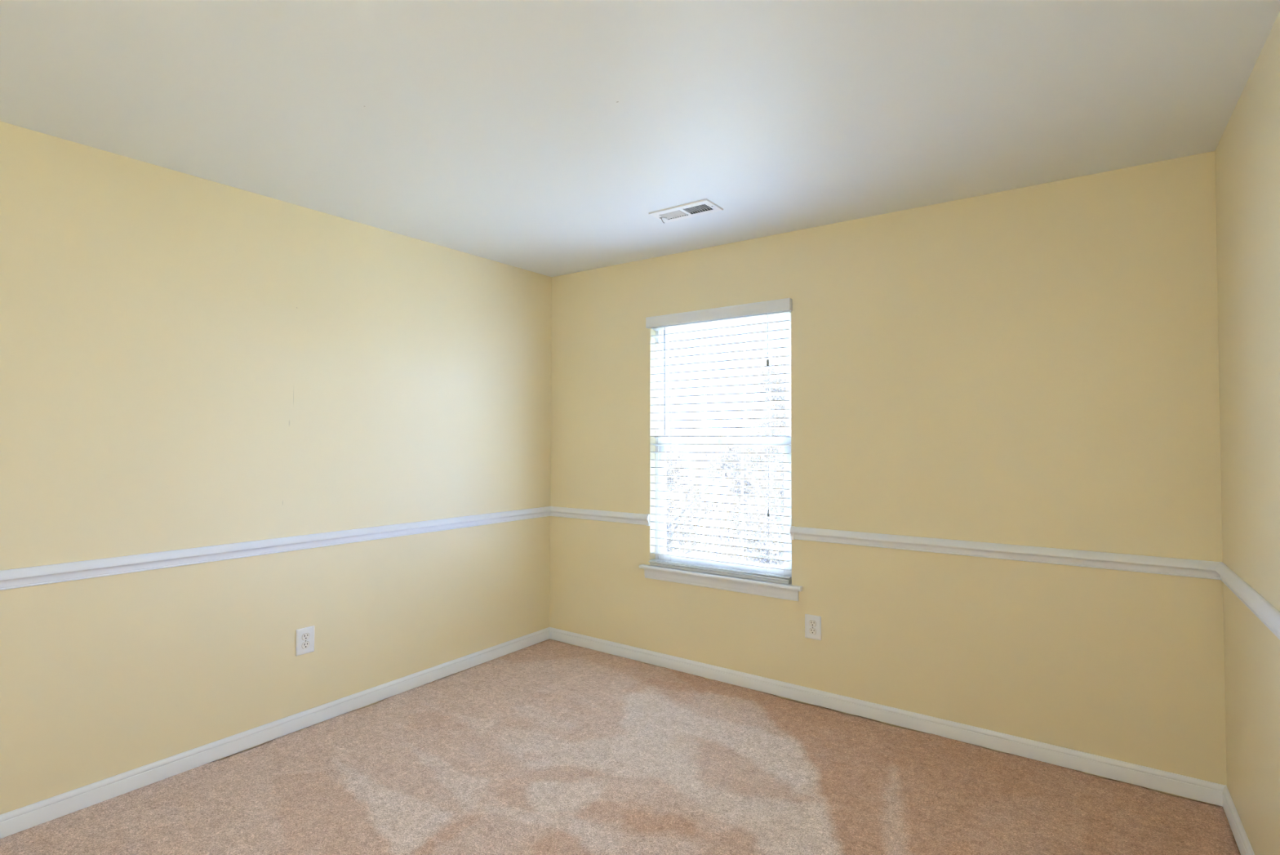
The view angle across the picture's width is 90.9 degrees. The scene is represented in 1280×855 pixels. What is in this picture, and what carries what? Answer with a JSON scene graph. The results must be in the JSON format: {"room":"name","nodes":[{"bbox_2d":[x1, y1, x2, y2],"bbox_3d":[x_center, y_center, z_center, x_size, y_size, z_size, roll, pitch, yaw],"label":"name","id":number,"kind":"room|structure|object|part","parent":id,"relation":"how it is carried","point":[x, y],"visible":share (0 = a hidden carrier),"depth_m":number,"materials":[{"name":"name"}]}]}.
{"room":"empty bedroom","nodes":[
{"label":"empty bedroom","id":0,"kind":"room"},
{"bbox_2d":[0,121,551,813],"bbox_3d":[-1.824,0.119,2.648,0.120,2.610,4.290,-1,-2,35],"label":"wall","id":1,"kind":"structure","parent":0,"point":[187,361],"depth_m":2.66,"materials":[{"name":"yellow paint"}]},
{"bbox_2d":[0,626,549,838],"bbox_3d":[-1.773,1.335,2.580,0.013,0.074,4.049,-1,-2,35],"label":"baseboard","id":2,"kind":"structure","parent":1,"relation":"attached to","point":[18,820],"depth_m":2.65,"materials":[{"name":"white paint"}]},
{"bbox_2d":[0,506,550,590],"bbox_3d":[-1.766,0.522,2.597,0.023,0.065,4.049,-1,-2,35],"label":"trim","id":3,"kind":"structure","parent":1,"relation":"attached to","point":[72,571],"depth_m":2.65,"materials":[{"name":"white paint"}]},
{"bbox_2d":[295,625,314,655],"bbox_3d":[-1.546,0.985,2.912,0.008,0.120,0.085,-1,-2,35],"label":"wall outlet","id":4,"kind":"object","parent":1,"relation":"attached to","point":[304,637],"visible":1,"depth_m":2.91,"materials":[{"name":"white plastic"}]},
{"bbox_2d":[302,640,309,648],"bbox_3d":[-1.544,1.005,2.910,0.002,0.031,0.037,-1,-2,35],"label":"receptacle","id":5,"kind":"object","parent":4,"relation":"attached to","point":[305,644],"depth_m":2.91,"materials":[{"name":"white plastic"}]},
{"bbox_2d":[302,632,310,639],"bbox_3d":[-1.544,0.966,2.911,0.002,0.031,0.037,-1,-2,35],"label":"receptacle","id":6,"kind":"object","parent":4,"relation":"attached to","point":[305,636],"depth_m":2.91,"materials":[{"name":"white plastic"}]},
{"bbox_2d":[0,638,1240,854],"bbox_3d":[-0.406,1.360,1.612,3.364,0.017,4.050,-1,-2,35],"label":"floor","id":7,"kind":"structure","parent":0,"point":[549,746],"depth_m":2.39,"materials":[{"name":"beige carpet"}]},
{"bbox_2d":[0,0,1279,276],"bbox_3d":[-0.399,-1.117,1.670,3.604,0.294,4.290,-1,-2,35],"label":"ceiling","id":8,"kind":"structure","parent":0,"point":[544,137],"depth_m":1.97,"materials":[{"name":"white paint"}]},
{"bbox_2d":[648,199,723,223],"bbox_3d":[0.216,-1.061,2.989,0.318,0.132,0.160,0,0,35],"label":"ceiling vent","id":9,"kind":"object","parent":8,"relation":"in","point":[704,206],"visible":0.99,"depth_m":2.98,"materials":[{"name":"white metal"}]},
{"bbox_2d":[549,151,1226,804],"bbox_3d":[0.803,0.143,3.343,3.364,2.610,0.120,-1,-2,35],"label":"wall","id":10,"kind":"structure","parent":0,"point":[1037,365],"depth_m":2.80,"materials":[{"name":"yellow paint"}]},
{"bbox_2d":[550,506,649,525],"bbox_3d":[-0.281,0.559,4.010,0.813,0.070,0.026,-1,-2,35],"label":"trim","id":11,"kind":"structure","parent":10,"relation":"attached to","point":[584,513],"depth_m":3.98,"materials":[{"name":"white paint"}]},
{"bbox_2d":[639,564,802,600],"bbox_3d":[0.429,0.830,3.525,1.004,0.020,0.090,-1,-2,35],"label":"trim","id":12,"kind":"structure","parent":10,"relation":"attached to","point":[770,584],"depth_m":3.45,"materials":[{"name":"white paint"}]},
{"bbox_2d":[655,315,791,577],"bbox_3d":[0.472,0.105,3.605,0.889,1.471,0.072,-1,-2,35],"label":"window","id":13,"kind":"structure","parent":10,"relation":"in","point":[787,467],"depth_m":3.65,"materials":[{"name":"white plastic"}]},
{"bbox_2d":[645,297,791,583],"bbox_3d":[0.428,0.076,3.546,0.908,1.484,0.088,-1,-2,35],"label":"window blind","id":14,"kind":"object","parent":13,"relation":"attached to","point":[781,307],"visible":0.88,"depth_m":3.52,"materials":[{"name":"white plastic"}]},
{"bbox_3d":[0.193,0.100,3.733,0.014,1.412,0.053,-1,-2,35],"label":"ladder cord","id":15,"kind":"part","parent":14,"relation":"part of","materials":[{"name":"white fabric"}]},
{"bbox_3d":[0.418,0.097,3.574,0.014,1.412,0.053,-1,-2,35],"label":"ladder cord","id":16,"kind":"part","parent":14,"relation":"part of","materials":[{"name":"white fabric"}]},
{"bbox_3d":[0.429,0.810,3.539,0.874,0.014,0.049,-1,-2,35],"label":"rail","id":17,"kind":"part","parent":14,"relation":"part of","materials":[{"name":"white plastic"}]},
{"bbox_3d":[0.682,-0.486,3.358,0.002,0.252,0.002,0,-1,20],"label":"pull cord","id":18,"kind":"part","parent":14,"relation":"part of","materials":[{"name":"white fabric"}]},
{"bbox_3d":[0.693,0.093,3.379,0.014,1.412,0.053,-1,-2,35],"label":"ladder cord","id":19,"kind":"part","parent":14,"relation":"part of","materials":[{"name":"white fabric"}]},
{"bbox_2d":[701,445,743,560],"bbox_3d":[0.468,0.422,3.594,0.269,0.647,0.006,-1,-2,35],"label":"grille","id":20,"kind":"object","parent":13,"relation":"attached to","point":[702,446],"depth_m":3.55,"materials":[{"name":"white plastic"}]},
{"bbox_2d":[703,328,746,435],"bbox_3d":[0.487,-0.253,3.634,0.269,0.624,0.006,-1,-2,35],"label":"grille","id":21,"kind":"object","parent":13,"relation":"attached to","point":[744,330],"depth_m":3.57,"materials":[{"name":"white plastic"}]},
{"bbox_3d":[0.464,0.427,3.588,0.843,0.737,0.022,-1,-2,35],"label":"sash","id":22,"kind":"part","parent":13,"relation":"part of","materials":[{"name":"white plastic"}]},
{"bbox_3d":[0.484,-0.251,3.629,0.843,0.699,0.022,-1,-2,35],"label":"sash","id":23,"kind":"part","parent":13,"relation":"part of","materials":[{"name":"white plastic"}]},
{"bbox_2d":[804,613,821,639],"bbox_3d":[0.875,1.011,3.190,0.085,0.120,0.008,-1,-2,35],"label":"wall outlet","id":24,"kind":"object","parent":10,"relation":"attached to","point":[812,622],"visible":1,"depth_m":3.19,"materials":[{"name":"white plastic"}]},
{"bbox_2d":[808,627,816,634],"bbox_3d":[0.874,1.030,3.188,0.037,0.031,0.002,-1,-2,35],"label":"receptacle","id":25,"kind":"object","parent":24,"relation":"attached to","point":[811,630],"depth_m":3.19,"materials":[{"name":"white plastic"}]},
{"bbox_2d":[808,619,816,626],"bbox_3d":[0.874,0.991,3.189,0.037,0.031,0.002,-1,-2,35],"label":"receptacle","id":26,"kind":"object","parent":24,"relation":"attached to","point":[811,622],"depth_m":3.19,"materials":[{"name":"white plastic"}]},
{"bbox_2d":[549,626,1225,806],"bbox_3d":[0.760,1.359,3.260,3.362,0.074,0.013,-1,-2,35],"label":"baseboard","id":27,"kind":"structure","parent":10,"relation":"attached to","point":[1203,790],"depth_m":2.85,"materials":[{"name":"white paint"}]},
{"bbox_2d":[789,525,1220,579],"bbox_3d":[1.455,0.536,2.781,1.656,0.070,0.026,-1,-2,35],"label":"trim","id":28,"kind":"structure","parent":10,"relation":"attached to","point":[1114,561],"depth_m":2.67,"materials":[{"name":"white paint"}]},
{"bbox_2d":[1214,11,1279,854],"bbox_3d":[1.019,0.081,0.635,0.120,2.610,4.290,-1,-2,35],"label":"wall","id":29,"kind":"structure","parent":0,"point":[1247,152],"depth_m":1.89,"materials":[{"name":"yellow paint"}]},
{"bbox_2d":[1222,785,1254,854],"bbox_3d":[0.961,1.298,0.645,0.013,0.074,4.049,-1,-2,35],"label":"baseboard","id":30,"kind":"structure","parent":29,"relation":"attached to","point":[1243,843],"depth_m":2.10,"materials":[{"name":"white paint"}]},
{"bbox_2d":[1215,561,1279,639],"bbox_3d":[0.959,0.484,0.667,0.023,0.065,4.049,-1,-2,35],"label":"trim","id":31,"kind":"structure","parent":29,"relation":"attached to","point":[1266,612],"depth_m":1.84,"materials":[{"name":"white paint"}]},
{"label":"outside","id":32,"kind":"structure","parent":0,"visible":0},
{"bbox_2d":[666,492,781,563],"bbox_3d":[4.467,5.102,28.641,60.000,0.499,45.000,-1,-2,35],"label":"ground","id":33,"kind":"structure","parent":32,"point":[713,522],"depth_m":32.91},
{"bbox_2d":[666,445,745,559],"bbox_3d":[0.811,2.612,16.170,3.689,4.786,3.305,-1,-2,29],"label":"tree","id":34,"kind":"object","parent":33,"relation":"on","point":[669,535],"visible":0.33,"depth_m":15.80,"materials":[{"name":"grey plant"}]},
{"bbox_2d":[704,351,786,565],"bbox_3d":[3.134,1.569,13.073,3.653,6.737,3.678,-1,-2,35],"label":"tree","id":35,"kind":"object","parent":33,"relation":"on","point":[779,519],"visible":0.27,"depth_m":13.15,"materials":[{"name":"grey plant"}]},
{"bbox_2d":[714,397,786,565],"bbox_3d":[4.378,2.073,19.281,3.855,6.027,4.007,0,-1,-9],"label":"tree","id":36,"kind":"object","parent":33,"relation":"on","point":[772,448],"visible":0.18,"depth_m":19.18,"materials":[{"name":"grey plant"}]}
]}

